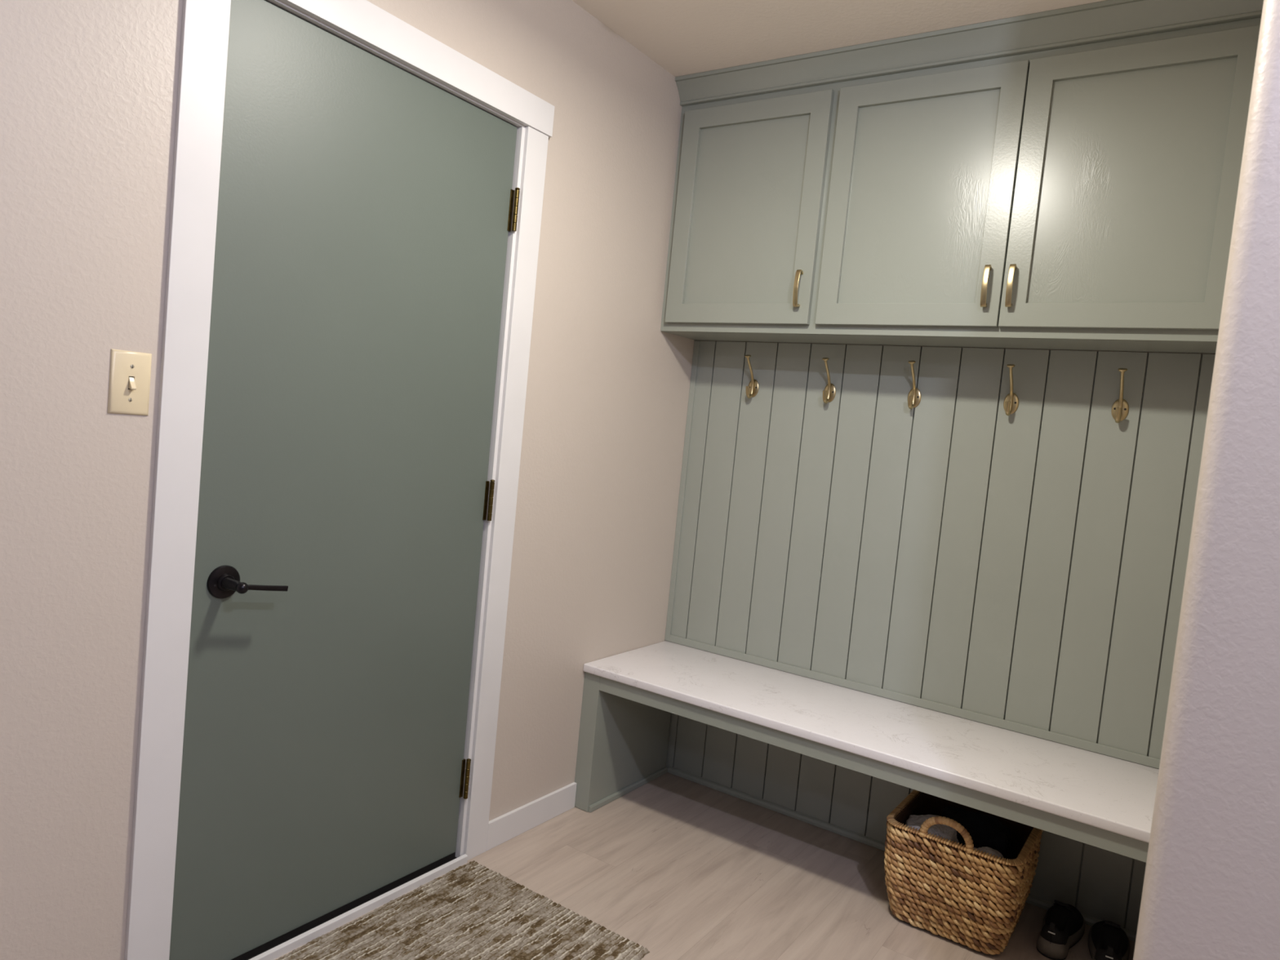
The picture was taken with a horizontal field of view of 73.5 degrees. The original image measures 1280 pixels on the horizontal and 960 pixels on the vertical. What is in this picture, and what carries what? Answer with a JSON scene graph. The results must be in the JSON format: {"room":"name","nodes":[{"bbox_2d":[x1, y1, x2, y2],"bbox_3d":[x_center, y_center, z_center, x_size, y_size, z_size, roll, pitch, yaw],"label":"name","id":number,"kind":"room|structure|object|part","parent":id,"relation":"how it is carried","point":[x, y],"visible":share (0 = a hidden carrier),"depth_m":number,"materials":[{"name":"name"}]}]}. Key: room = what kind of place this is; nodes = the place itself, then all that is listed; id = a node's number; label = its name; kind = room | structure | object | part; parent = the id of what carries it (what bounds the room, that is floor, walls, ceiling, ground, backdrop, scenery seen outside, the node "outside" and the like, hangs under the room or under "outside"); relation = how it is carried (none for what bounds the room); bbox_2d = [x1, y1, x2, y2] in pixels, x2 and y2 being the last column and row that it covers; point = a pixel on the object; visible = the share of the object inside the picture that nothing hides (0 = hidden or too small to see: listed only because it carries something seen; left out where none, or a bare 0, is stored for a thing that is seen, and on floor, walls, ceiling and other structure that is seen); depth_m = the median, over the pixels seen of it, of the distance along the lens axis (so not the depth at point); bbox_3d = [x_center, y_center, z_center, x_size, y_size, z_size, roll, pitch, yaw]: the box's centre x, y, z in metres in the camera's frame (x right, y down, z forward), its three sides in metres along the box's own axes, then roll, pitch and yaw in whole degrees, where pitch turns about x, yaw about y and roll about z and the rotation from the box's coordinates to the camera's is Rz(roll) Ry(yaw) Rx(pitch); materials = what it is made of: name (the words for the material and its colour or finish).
{"room":"mudroom","nodes":[
{"label":"mudroom","id":0,"kind":"room"},
{"bbox_2d":[0,0,694,959],"bbox_3d":[-1.076,-0.143,1.450,0.120,2.439,4.262,8,4,34],"label":"wall","id":1,"kind":"structure","parent":0,"point":[89,88],"depth_m":1.59,"materials":[{"name":"beige paint"}]},
{"bbox_2d":[106,348,151,415],"bbox_3d":[-0.920,-0.175,1.551,0.017,0.114,0.070,8,4,34],"label":"light switch","id":2,"kind":"object","parent":1,"relation":"attached to","point":[130,371],"visible":1,"depth_m":1.55,"materials":[{"name":"beige plastic"}]},
{"bbox_2d":[124,0,555,959],"bbox_3d":[-0.677,0.015,2.053,0.137,2.128,1.019,8,4,34],"label":"door frame","id":3,"kind":"structure","parent":1,"relation":"attached to","point":[205,25],"depth_m":1.68,"materials":[{"name":"white paint"}]},
{"bbox_2d":[168,0,519,959],"bbox_3d":[-0.634,0.062,2.021,0.123,2.027,0.820,8,4,34],"label":"door","id":4,"kind":"structure","parent":1,"relation":"in","point":[365,209],"depth_m":1.95,"materials":[{"name":"green paint"}]},
{"bbox_3d":[-0.849,0.210,1.756,0.016,0.069,0.069,8,4,34],"label":"handle","id":5,"kind":"part","parent":4,"relation":"part of","materials":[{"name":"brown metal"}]},
{"bbox_3d":[-0.792,0.217,1.769,0.067,0.029,0.112,8,4,34],"label":"lever","id":6,"kind":"part","parent":4,"relation":"part of","materials":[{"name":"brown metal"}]},
{"bbox_2d":[486,782,577,850],"bbox_3d":[-0.332,1.040,2.664,0.012,0.083,0.410,8,4,34],"label":"baseboard","id":7,"kind":"structure","parent":1,"relation":"attached to","point":[507,826],"depth_m":2.64,"materials":[{"name":"white paint"}]},
{"bbox_2d":[274,772,1135,959],"bbox_3d":[0.256,1.318,0.555,3.700,0.100,4.490,8,4,34],"label":"floor","id":8,"kind":"structure","parent":0,"point":[677,868],"depth_m":2.44,"materials":[{"name":"wood"}]},
{"bbox_2d":[245,853,467,959],"bbox_3d":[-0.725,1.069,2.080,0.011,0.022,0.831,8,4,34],"label":"threshold","id":9,"kind":"object","parent":8,"relation":"on","point":[332,924],"visible":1,"depth_m":2.11,"materials":[{"name":"white paint"}]},
{"bbox_2d":[275,860,649,959],"bbox_3d":[-0.494,1.108,1.865,0.617,0.011,0.954,8,4,34],"label":"door mat","id":10,"kind":"object","parent":8,"relation":"on","point":[473,911],"visible":1,"depth_m":2.10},
{"bbox_2d":[574,671,1148,862],"bbox_3d":[0.603,0.947,2.564,1.638,0.456,0.474,8,4,34],"label":"bench","id":11,"kind":"object","parent":8,"relation":"on","point":[624,733],"visible":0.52,"depth_m":2.73,"materials":[{"name":"green paint"}]},
{"bbox_3d":[-0.043,0.858,3.004,0.064,0.456,0.474,8,4,34],"label":"panel","id":12,"kind":"part","parent":11,"relation":"part of","materials":[{"name":"green paint"}]},
{"bbox_3d":[-0.033,1.079,2.999,0.009,0.019,0.470,8,4,34],"label":"moulding","id":13,"kind":"part","parent":11,"relation":"part of","materials":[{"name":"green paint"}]},
{"bbox_2d":[583,640,1159,843],"bbox_3d":[0.628,0.707,2.548,1.641,0.027,0.498,8,4,34],"label":"bench top","id":14,"kind":"object","parent":11,"relation":"on","point":[1104,792],"visible":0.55,"depth_m":2.40,"materials":[{"name":"white stone"}]},
{"bbox_2d":[884,789,1043,955],"bbox_3d":[0.890,1.043,2.370,0.352,0.338,0.384,8,4,34],"label":"basket","id":15,"kind":"object","parent":8,"relation":"on","point":[966,896],"visible":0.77,"depth_m":2.23,"materials":[{"name":"wicker"}]},
{"bbox_2d":[905,814,959,844],"bbox_3d":[0.792,1.006,2.353,0.151,0.158,0.159,8,4,34],"label":"folded blanket","id":16,"kind":"object","parent":15,"relation":"in","point":[916,821],"visible":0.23,"depth_m":2.32,"materials":[{"name":"grey fabric"}]},
{"bbox_3d":[0.795,0.910,2.218,0.139,0.073,0.024,8,4,34],"label":"handle","id":17,"kind":"part","parent":15,"relation":"part of","materials":[{"name":"wicker"}]},
{"bbox_2d":[941,806,1017,860],"bbox_3d":[0.937,1.060,2.430,0.243,0.243,0.141,8,4,34],"label":"cloth","id":18,"kind":"object","parent":15,"relation":"in","point":[984,830],"visible":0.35,"depth_m":2.38,"materials":[{"name":"black fabric"}]},
{"bbox_2d":[973,846,1004,858],"bbox_3d":[0.909,1.046,2.244,0.124,0.163,0.111,8,4,34],"label":"folded cloth","id":19,"kind":"object","parent":15,"relation":"in","point":[984,849],"visible":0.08,"depth_m":2.24,"materials":[{"name":"grey fabric"}]},
{"bbox_2d":[1036,899,1084,959],"bbox_3d":[1.143,1.187,2.324,0.099,0.112,0.268,8,4,37],"label":"sneaker","id":20,"kind":"object","parent":8,"relation":"on","point":[1063,925],"visible":1,"depth_m":2.28,"materials":[{"name":"black fabric"}]},
{"bbox_2d":[1088,920,1129,959],"bbox_3d":[1.232,1.200,2.246,0.099,0.112,0.268,8,4,30],"label":"sneaker","id":21,"kind":"object","parent":8,"relation":"on","point":[1107,940],"visible":1,"depth_m":2.22,"materials":[{"name":"black fabric"}]},
{"bbox_2d":[572,0,1106,76],"bbox_3d":[0.498,-1.205,0.400,3.700,0.100,4.490,8,4,34],"label":"ceiling","id":22,"kind":"structure","parent":0,"point":[683,37],"depth_m":2.42,"materials":[{"name":"paint"}]},
{"bbox_2d":[699,340,1215,354],"bbox_3d":[0.936,-0.028,2.729,2.020,2.439,0.118,8,4,34],"label":"wall","id":23,"kind":"structure","parent":0,"point":[700,340],"depth_m":2.59,"materials":[{"name":"green paint"}]},
{"bbox_2d":[664,340,1215,942],"bbox_3d":[0.801,0.378,2.733,1.644,1.603,0.024,8,4,34],"label":"panelling","id":24,"kind":"object","parent":23,"relation":"attached to","point":[1023,571],"visible":0.84,"depth_m":2.64,"materials":[{"name":"green paint"}]},
{"bbox_2d":[744,355,759,398],"bbox_3d":[0.381,-0.358,2.977,0.042,0.147,0.076,8,4,34],"label":"coat hook","id":25,"kind":"object","parent":24,"relation":"attached to","point":[752,389],"visible":1,"depth_m":3.00,"materials":[{"name":"gold metal"}]},
{"bbox_3d":[0.382,-0.363,2.978,0.011,0.127,0.064,8,4,34],"label":"arm","id":26,"kind":"part","parent":25,"relation":"part of","materials":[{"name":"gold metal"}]},
{"bbox_3d":[0.397,-0.323,3.008,0.042,0.063,0.006,8,4,34],"label":"plate","id":27,"kind":"part","parent":25,"relation":"part of","materials":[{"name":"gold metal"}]},
{"bbox_2d":[822,357,835,403],"bbox_3d":[0.614,-0.326,2.818,0.042,0.147,0.076,8,4,34],"label":"coat hook","id":28,"kind":"object","parent":24,"relation":"attached to","point":[829,392],"visible":1,"depth_m":2.84,"materials":[{"name":"gold metal"}]},
{"bbox_3d":[0.615,-0.330,2.819,0.011,0.127,0.064,8,4,34],"label":"arm","id":29,"kind":"part","parent":28,"relation":"part of","materials":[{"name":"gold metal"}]},
{"bbox_3d":[0.630,-0.290,2.849,0.042,0.063,0.006,8,4,34],"label":"plate","id":30,"kind":"part","parent":28,"relation":"part of","materials":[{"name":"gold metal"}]},
{"bbox_3d":[0.750,1.168,2.758,1.568,0.020,0.012,8,4,34],"label":"moulding","id":31,"kind":"part","parent":24,"relation":"part of","materials":[{"name":"green paint"}]},
{"bbox_2d":[907,360,921,408],"bbox_3d":[0.845,-0.294,2.661,0.042,0.147,0.076,8,4,34],"label":"coat hook","id":32,"kind":"object","parent":24,"relation":"attached to","point":[914,396],"visible":1,"depth_m":2.68,"materials":[{"name":"gold metal"}]},
{"bbox_3d":[0.846,-0.299,2.661,0.011,0.127,0.064,8,4,34],"label":"arm","id":33,"kind":"part","parent":32,"relation":"part of","materials":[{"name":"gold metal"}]},
{"bbox_3d":[0.861,-0.259,2.692,0.042,0.063,0.006,8,4,34],"label":"plate","id":34,"kind":"part","parent":32,"relation":"part of","materials":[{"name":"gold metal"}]},
{"bbox_3d":[0.777,0.682,2.745,1.619,0.025,0.006,8,4,34],"label":"rail","id":35,"kind":"part","parent":24,"relation":"part of","materials":[{"name":"green paint"}]},
{"bbox_2d":[1003,364,1018,415],"bbox_3d":[1.080,-0.262,2.501,0.042,0.147,0.076,8,4,34],"label":"coat hook","id":36,"kind":"object","parent":24,"relation":"attached to","point":[1011,403],"visible":1,"depth_m":2.52,"materials":[{"name":"gold metal"}]},
{"bbox_3d":[1.081,-0.266,2.501,0.011,0.127,0.064,8,4,34],"label":"arm","id":37,"kind":"part","parent":36,"relation":"part of","materials":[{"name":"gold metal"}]},
{"bbox_3d":[1.096,-0.226,2.532,0.042,0.063,0.006,8,4,34],"label":"plate","id":38,"kind":"part","parent":36,"relation":"part of","materials":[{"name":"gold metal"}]},
{"bbox_2d":[1111,368,1128,422],"bbox_3d":[1.313,-0.230,2.342,0.042,0.147,0.076,8,4,34],"label":"coat hook","id":39,"kind":"object","parent":24,"relation":"attached to","point":[1120,408],"visible":1,"depth_m":2.36,"materials":[{"name":"gold metal"}]},
{"bbox_3d":[1.329,-0.194,2.373,0.042,0.063,0.006,8,4,34],"label":"plate","id":40,"kind":"part","parent":39,"relation":"part of","materials":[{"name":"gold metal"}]},
{"bbox_3d":[1.314,-0.234,2.342,0.011,0.127,0.064,8,4,34],"label":"arm","id":41,"kind":"part","parent":39,"relation":"part of","materials":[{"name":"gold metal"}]},
{"bbox_2d":[660,0,1263,353],"bbox_3d":[0.834,-0.834,2.539,1.642,0.833,0.292,8,4,34],"label":"upper cabinet","id":42,"kind":"object","parent":23,"relation":"attached to","point":[1067,178],"visible":1,"depth_m":2.36,"materials":[{"name":"green paint"}]},
{"bbox_3d":[0.340,-0.858,2.763,0.400,0.584,0.006,8,4,34],"label":"door panel","id":43,"kind":"part","parent":42,"relation":"part of","materials":[{"name":"green paint"}]},
{"bbox_3d":[0.337,-0.858,2.758,0.522,0.705,0.019,8,4,34],"label":"cabinet door","id":44,"kind":"part","parent":42,"relation":"part of","materials":[{"name":"green paint"}]},
{"bbox_3d":[0.484,-0.587,2.627,0.014,0.113,0.035,8,4,34],"label":"pull handle","id":45,"kind":"part","parent":42,"relation":"part of","materials":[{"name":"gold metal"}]},
{"bbox_3d":[0.791,-0.796,2.456,0.404,0.584,0.006,8,4,34],"label":"door panel","id":46,"kind":"part","parent":42,"relation":"part of","materials":[{"name":"green paint"}]},
{"bbox_3d":[0.787,-0.796,2.451,0.526,0.705,0.019,8,4,34],"label":"cabinet door","id":47,"kind":"part","parent":42,"relation":"part of","materials":[{"name":"green paint"}]},
{"bbox_3d":[0.803,-1.210,2.419,1.640,0.076,0.058,8,4,34],"label":"crown moulding","id":48,"kind":"part","parent":42,"relation":"part of","materials":[{"name":"green paint"}]},
{"bbox_3d":[0.936,-0.525,2.319,0.014,0.113,0.035,8,4,34],"label":"pull handle","id":49,"kind":"part","parent":42,"relation":"part of","materials":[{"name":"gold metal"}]},
{"bbox_3d":[0.988,-0.518,2.283,0.014,0.113,0.035,8,4,34],"label":"pull handle","id":50,"kind":"part","parent":42,"relation":"part of","materials":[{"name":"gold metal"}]},
{"bbox_3d":[1.222,-0.736,2.155,0.524,0.705,0.019,8,4,34],"label":"cabinet door","id":51,"kind":"part","parent":42,"relation":"part of","materials":[{"name":"green paint"}]},
{"bbox_3d":[1.225,-0.736,2.160,0.403,0.584,0.006,8,4,34],"label":"door panel","id":52,"kind":"part","parent":42,"relation":"part of","materials":[{"name":"green paint"}]},
{"bbox_2d":[1133,0,1279,959],"bbox_3d":[1.849,0.153,1.206,1.777,2.439,1.372,8,4,34],"label":"wall","id":53,"kind":"structure","parent":0,"point":[1211,886],"depth_m":1.11,"materials":[{"name":"beige paint"}]}
]}

